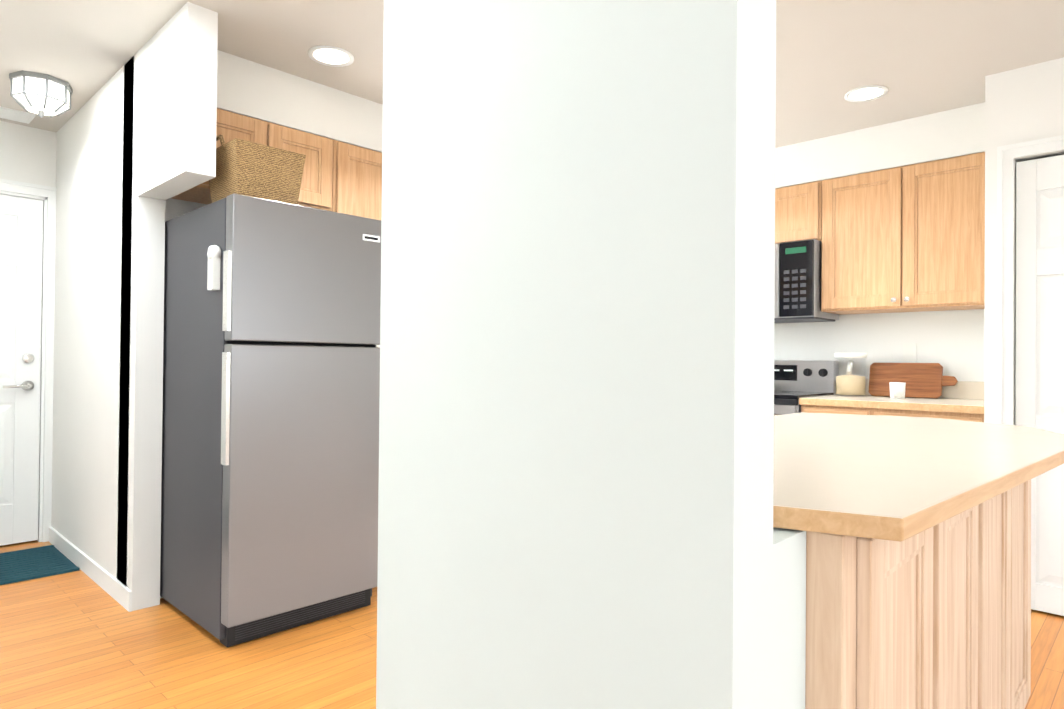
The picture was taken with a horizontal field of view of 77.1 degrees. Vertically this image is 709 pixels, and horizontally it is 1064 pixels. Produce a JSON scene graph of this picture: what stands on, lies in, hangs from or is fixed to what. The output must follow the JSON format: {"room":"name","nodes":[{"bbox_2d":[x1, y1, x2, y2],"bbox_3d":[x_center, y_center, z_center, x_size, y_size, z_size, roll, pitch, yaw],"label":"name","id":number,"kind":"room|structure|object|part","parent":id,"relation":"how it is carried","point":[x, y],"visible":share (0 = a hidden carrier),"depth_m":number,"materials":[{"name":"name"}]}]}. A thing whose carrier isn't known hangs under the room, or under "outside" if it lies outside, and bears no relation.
{"room":"kitchen","nodes":[
{"label":"kitchen","id":0,"kind":"room"},
{"bbox_2d":[0,540,1063,708],"bbox_3d":[0.164,1.154,1.296,8.700,0.080,7.020,0,-1,44],"label":"floor","id":1,"kind":"structure","parent":0,"point":[80,639],"depth_m":2.45,"materials":[{"name":"brown wood"}]},
{"bbox_2d":[0,545,79,584],"bbox_3d":[-2.867,1.095,3.293,0.600,0.014,0.950,0,-1,44],"label":"door mat","id":2,"kind":"object","parent":1,"relation":"on","point":[31,563],"visible":0.96,"depth_m":3.48,"materials":[{"name":"teal fabric"}]},
{"bbox_2d":[160,193,380,646],"bbox_3d":[-1.176,0.257,2.974,0.762,1.713,0.703,0,-1,44],"label":"fridge","id":3,"kind":"object","parent":1,"relation":"on","point":[194,342],"depth_m":2.69,"materials":[{"name":"grey metal"}]},
{"bbox_2d":[209,134,305,204],"bbox_3d":[-1.159,-0.739,2.797,0.310,0.267,0.330,0,-1,44],"label":"basket","id":4,"kind":"object","parent":3,"relation":"on","point":[249,168],"visible":0.83,"depth_m":2.69,"materials":[{"name":"wicker"}]},
{"bbox_3d":[-0.970,-0.054,2.762,0.170,0.940,0.673,0,-1,44],"label":"fridge handle","id":5,"kind":"part","parent":3,"relation":"part of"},
{"bbox_3d":[-0.915,0.211,2.750,0.070,1.620,0.668,0,-1,44],"label":"fridge door","id":6,"kind":"part","parent":3,"relation":"part of","materials":[{"name":"silver metal"}]},
{"bbox_2d":[774,360,838,415],"bbox_3d":[1.405,0.591,4.196,0.760,1.113,0.709,0,-1,44],"label":"range","id":7,"kind":"object","parent":1,"relation":"on","point":[795,381],"visible":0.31,"depth_m":4.20,"materials":[{"name":"silver metal"}]},
{"bbox_2d":[801,405,852,413],"bbox_3d":[1.847,0.718,3.831,0.372,0.864,0.637,0,-1,44],"label":"base cabinet","id":8,"kind":"object","parent":1,"relation":"on","point":[804,408],"depth_m":3.64,"materials":[{"name":"brown wood"}]},
{"bbox_2d":[805,519,948,708],"bbox_3d":[0.324,0.684,1.303,0.720,0.860,0.415,0,-1,44],"label":"base cabinet","id":9,"kind":"object","parent":1,"relation":"on","point":[937,616],"depth_m":0.97,"materials":[{"name":"beige wood"}]},
{"bbox_2d":[853,407,983,421],"bbox_3d":[2.137,0.718,3.553,0.570,0.864,0.637,0,-1,44],"label":"base cabinet","id":10,"kind":"object","parent":1,"relation":"on","point":[885,412],"depth_m":3.33,"materials":[{"name":"brown wood"}]},
{"bbox_2d":[949,500,988,708],"bbox_3d":[0.602,0.689,1.593,0.720,0.860,0.390,0,-1,44],"label":"base cabinet","id":11,"kind":"object","parent":1,"relation":"on","point":[969,529],"depth_m":1.42,"materials":[{"name":"beige wood"}]},
{"bbox_2d":[989,482,1024,708],"bbox_3d":[0.897,0.694,1.901,0.720,0.860,0.462,0,-1,44],"label":"base cabinet","id":12,"kind":"object","parent":1,"relation":"on","point":[1006,509],"depth_m":1.73,"materials":[{"name":"beige wood"}]},
{"bbox_2d":[1021,479,1030,708],"bbox_3d":[1.107,0.698,2.120,0.720,0.860,0.417,0,-1,44],"label":"base cabinet","id":13,"kind":"object","parent":1,"relation":"on","point":[1025,679],"depth_m":1.98,"materials":[{"name":"beige wood"}]},
{"bbox_2d":[773,412,1063,541],"bbox_3d":[0.834,0.242,1.779,0.933,0.032,2.018,0,-1,44],"label":"countertop","id":14,"kind":"structure","parent":13,"relation":"on","point":[897,478],"depth_m":1.31,"materials":[{"name":"laminate"}]},
{"bbox_2d":[0,0,1063,708],"bbox_3d":[0.204,-0.106,1.314,8.490,2.440,6.870,0,-1,44],"label":"wall","id":15,"kind":"structure","parent":0,"point":[584,340],"depth_m":1.07,"materials":[{"name":"paint"}]},
{"bbox_2d":[0,194,42,545],"bbox_3d":[-3.212,0.086,3.630,0.093,2.010,0.889,0,-1,44],"label":"entry door","id":16,"kind":"structure","parent":15,"relation":"in","point":[21,234],"depth_m":3.89,"materials":[{"name":"white paint"}]},
{"bbox_3d":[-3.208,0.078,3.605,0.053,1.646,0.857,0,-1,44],"label":"entry door handle","id":17,"kind":"part","parent":16,"relation":"part of","materials":[{"name":"silver metal"}]},
{"bbox_2d":[0,179,56,541],"bbox_3d":[-3.236,0.050,3.664,0.132,2.105,1.040,0,-1,44],"label":"trim","id":18,"kind":"structure","parent":15,"relation":"attached to","point":[47,194],"depth_m":3.96,"materials":[{"name":"white paint"}]},
{"bbox_2d":[49,527,131,611],"bbox_3d":[-2.297,1.067,3.439,1.580,0.085,0.032,0,-1,44],"label":"baseboard","id":19,"kind":"structure","parent":15,"relation":"attached to","point":[119,592],"depth_m":3.24,"materials":[{"name":"white paint"}]},
{"bbox_2d":[172,108,381,219],"bbox_3d":[-1.163,-0.678,3.325,0.368,0.783,1.130,0,-1,44],"label":"upper cabinet","id":20,"kind":"object","parent":15,"relation":"attached to","point":[341,177],"visible":0.33,"depth_m":3.25,"materials":[{"name":"brown wood"}]},
{"bbox_2d":[775,180,822,243],"bbox_3d":[1.545,-0.857,4.354,0.775,0.358,0.337,0,-1,44],"label":"upper cabinet","id":21,"kind":"object","parent":15,"relation":"attached to","point":[798,208],"depth_m":4.05,"materials":[{"name":"brown wood"}]},
{"bbox_2d":[774,239,838,322],"bbox_3d":[1.489,-0.442,4.296,0.768,0.466,0.485,0,-1,44],"label":"microwave","id":22,"kind":"object","parent":21,"relation":"attached to","point":[797,281],"visible":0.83,"depth_m":3.97,"materials":[{"name":"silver metal"}]},
{"bbox_2d":[799,379,983,413],"bbox_3d":[2.029,0.215,3.660,0.874,0.138,0.646,0,-1,44],"label":"countertop","id":23,"kind":"structure","parent":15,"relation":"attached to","point":[963,397],"depth_m":3.29,"materials":[{"name":"laminate"}]},
{"bbox_2d":[835,358,866,395],"bbox_3d":[1.905,0.134,3.994,0.170,0.225,0.170,0,-1,44],"label":"glass canister","id":24,"kind":"object","parent":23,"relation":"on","point":[850,375],"visible":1,"depth_m":3.95,"materials":[{"name":"clear glass"}]},
{"bbox_2d":[868,363,957,398],"bbox_3d":[2.184,0.147,3.841,0.454,0.199,0.053,0,-1,44],"label":"cutting board","id":25,"kind":"object","parent":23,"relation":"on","point":[925,380],"visible":0.96,"depth_m":3.83,"materials":[{"name":"brown wood"}]},
{"bbox_2d":[819,152,984,314],"bbox_3d":[2.141,-0.644,3.779,0.876,0.783,0.337,0,-1,44],"label":"upper cabinet","id":26,"kind":"object","parent":15,"relation":"attached to","point":[908,238],"depth_m":3.65,"materials":[{"name":"brown wood"}]},
{"bbox_2d":[903,343,916,362],"bbox_3d":[2.220,-0.005,3.926,0.070,0.120,0.006,0,-1,44],"label":"electrical outlet plate","id":27,"kind":"object","parent":15,"relation":"attached to","point":[909,352],"depth_m":3.92,"materials":[{"name":"white plastic"}]},
{"bbox_2d":[996,135,1063,424],"bbox_3d":[2.390,0.099,2.794,0.740,2.095,0.022,0,-1,44],"label":"trim","id":28,"kind":"structure","parent":15,"relation":"attached to","point":[1004,359],"depth_m":3.03,"materials":[{"name":"white paint"}]},
{"bbox_2d":[1015,155,1063,615],"bbox_3d":[2.421,0.131,2.827,0.610,2.008,0.032,0,-1,44],"label":"bifold door","id":29,"kind":"structure","parent":15,"relation":"in","point":[1039,382],"depth_m":2.96,"materials":[{"name":"white paint"}]},
{"bbox_2d":[0,0,1063,147],"bbox_3d":[0.187,-1.366,1.317,8.700,0.080,7.020,0,-1,44],"label":"ceiling","id":30,"kind":"structure","parent":0,"point":[917,58],"depth_m":2.84,"materials":[{"name":"paint"}]},
{"bbox_2d":[0,106,35,123],"bbox_3d":[-3.078,-1.329,3.489,0.180,0.016,0.760,0,-1,44],"label":"ceiling vent","id":31,"kind":"object","parent":30,"relation":"in","point":[16,115],"visible":1,"depth_m":3.69,"materials":[{"name":"white metal"}]},
{"bbox_2d":[9,70,72,117],"bbox_3d":[-2.395,-1.242,3.262,0.255,0.180,0.255,0,-1,44],"label":"ceiling fixture","id":32,"kind":"object","parent":30,"relation":"hanging from","point":[41,95],"visible":1,"depth_m":3.19,"materials":[{"name":"grey glass"}]},
{"bbox_2d":[308,45,353,66],"bbox_3d":[-0.888,-1.318,2.956,0.196,0.006,0.196,0,-1,44],"label":"recessed light","id":33,"kind":"object","parent":30,"relation":"in","point":[332,56],"visible":1,"depth_m":2.95,"materials":[{"name":"white paint"}]},
{"bbox_2d":[844,85,887,101],"bbox_3d":[1.657,-1.292,3.315,0.196,0.006,0.196,0,-1,44],"label":"recessed light","id":34,"kind":"object","parent":30,"relation":"in","point":[866,93],"visible":1,"depth_m":3.31,"materials":[{"name":"white paint"}]},
{"bbox_2d":[889,382,905,398],"bbox_3d":[2.014,0.200,3.689,0.080,0.090,0.109,0,-1,44],"label":"mug","id":35,"kind":"object","parent":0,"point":[897,390],"visible":0.96,"depth_m":3.67,"materials":[{"name":"white ceramic"}]}
]}

